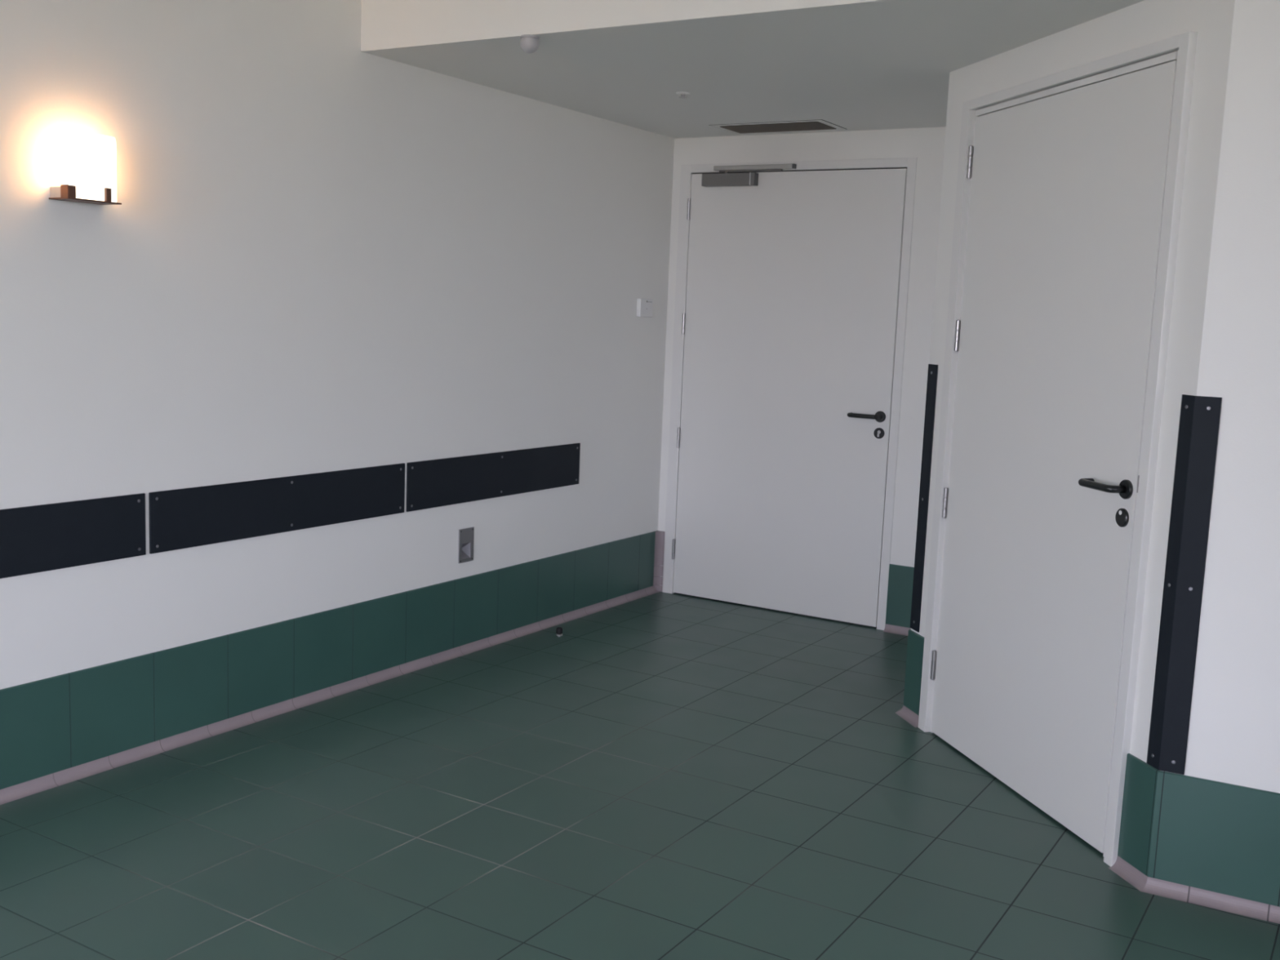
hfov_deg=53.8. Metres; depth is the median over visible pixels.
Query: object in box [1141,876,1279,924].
baseboard trim
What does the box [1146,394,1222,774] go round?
guard
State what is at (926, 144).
wall
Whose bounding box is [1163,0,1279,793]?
wall
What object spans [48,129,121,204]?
wall lamp
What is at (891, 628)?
baseboard trim
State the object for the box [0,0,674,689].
wall
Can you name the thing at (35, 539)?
guard
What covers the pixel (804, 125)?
ceiling vent
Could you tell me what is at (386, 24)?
wall
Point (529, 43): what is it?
ceiling sensor
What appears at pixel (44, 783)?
baseboard trim
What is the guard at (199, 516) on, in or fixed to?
attached to the wall at (319, 253)
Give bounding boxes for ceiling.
[365,0,1144,138]
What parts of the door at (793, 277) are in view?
closer arm, handle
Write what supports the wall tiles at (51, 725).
attached to the wall at (319, 253)
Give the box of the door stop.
[555,626,562,635]
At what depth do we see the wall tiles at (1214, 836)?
3.34 m
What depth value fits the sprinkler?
5.22 m
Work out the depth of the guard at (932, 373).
4.74 m
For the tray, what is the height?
0.004 m
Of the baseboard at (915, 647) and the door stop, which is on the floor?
the door stop
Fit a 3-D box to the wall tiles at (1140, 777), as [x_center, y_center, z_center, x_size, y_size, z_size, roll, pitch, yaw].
[1.375,0.922,3.476,0.008,0.300,0.137,0,8,-14]
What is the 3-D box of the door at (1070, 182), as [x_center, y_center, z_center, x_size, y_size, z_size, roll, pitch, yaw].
[1.265,-0.117,4.006,0.156,2.279,1.217,0,8,-14]
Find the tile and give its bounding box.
[653,530,665,591]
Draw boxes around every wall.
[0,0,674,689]
[360,0,893,52]
[657,126,946,591]
[911,0,1235,763]
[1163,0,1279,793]
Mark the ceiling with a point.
(887, 64)
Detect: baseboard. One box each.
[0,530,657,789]
[885,564,914,627]
[903,629,924,715]
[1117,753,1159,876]
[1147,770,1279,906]
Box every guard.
[0,493,146,578]
[148,462,404,554]
[406,443,580,511]
[910,364,937,632]
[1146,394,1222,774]
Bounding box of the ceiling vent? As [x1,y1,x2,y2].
[709,119,846,133]
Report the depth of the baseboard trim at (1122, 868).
3.49 m
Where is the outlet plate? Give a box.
[457,526,474,563]
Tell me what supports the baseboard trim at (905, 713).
attached to the wall at (1145, 22)
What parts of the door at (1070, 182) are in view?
handle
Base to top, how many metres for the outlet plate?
0.148 m
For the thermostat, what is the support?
attached to the wall at (319, 253)
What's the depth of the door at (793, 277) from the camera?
6.36 m
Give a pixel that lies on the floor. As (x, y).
(662, 775)
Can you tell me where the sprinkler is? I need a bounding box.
[675,91,689,97]
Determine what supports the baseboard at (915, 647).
attached to the wall at (1145, 22)
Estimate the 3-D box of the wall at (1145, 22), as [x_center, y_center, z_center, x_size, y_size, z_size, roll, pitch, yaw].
[1.350,-0.183,4.032,0.194,2.411,1.514,0,8,-14]
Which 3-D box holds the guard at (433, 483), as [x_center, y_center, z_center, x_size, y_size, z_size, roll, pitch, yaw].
[-0.617,-0.025,5.606,0.010,0.200,1.227,7,9,31]
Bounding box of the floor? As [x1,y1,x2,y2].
[0,591,1279,959]
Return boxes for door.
[662,157,917,630]
[918,31,1197,866]
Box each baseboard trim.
[0,586,659,804]
[883,623,911,635]
[895,704,919,727]
[1108,855,1147,891]
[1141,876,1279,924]
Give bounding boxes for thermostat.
[636,298,653,317]
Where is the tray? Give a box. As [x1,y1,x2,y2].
[48,197,121,204]
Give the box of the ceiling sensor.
[520,34,539,53]
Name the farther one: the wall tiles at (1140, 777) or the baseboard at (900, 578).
the baseboard at (900, 578)

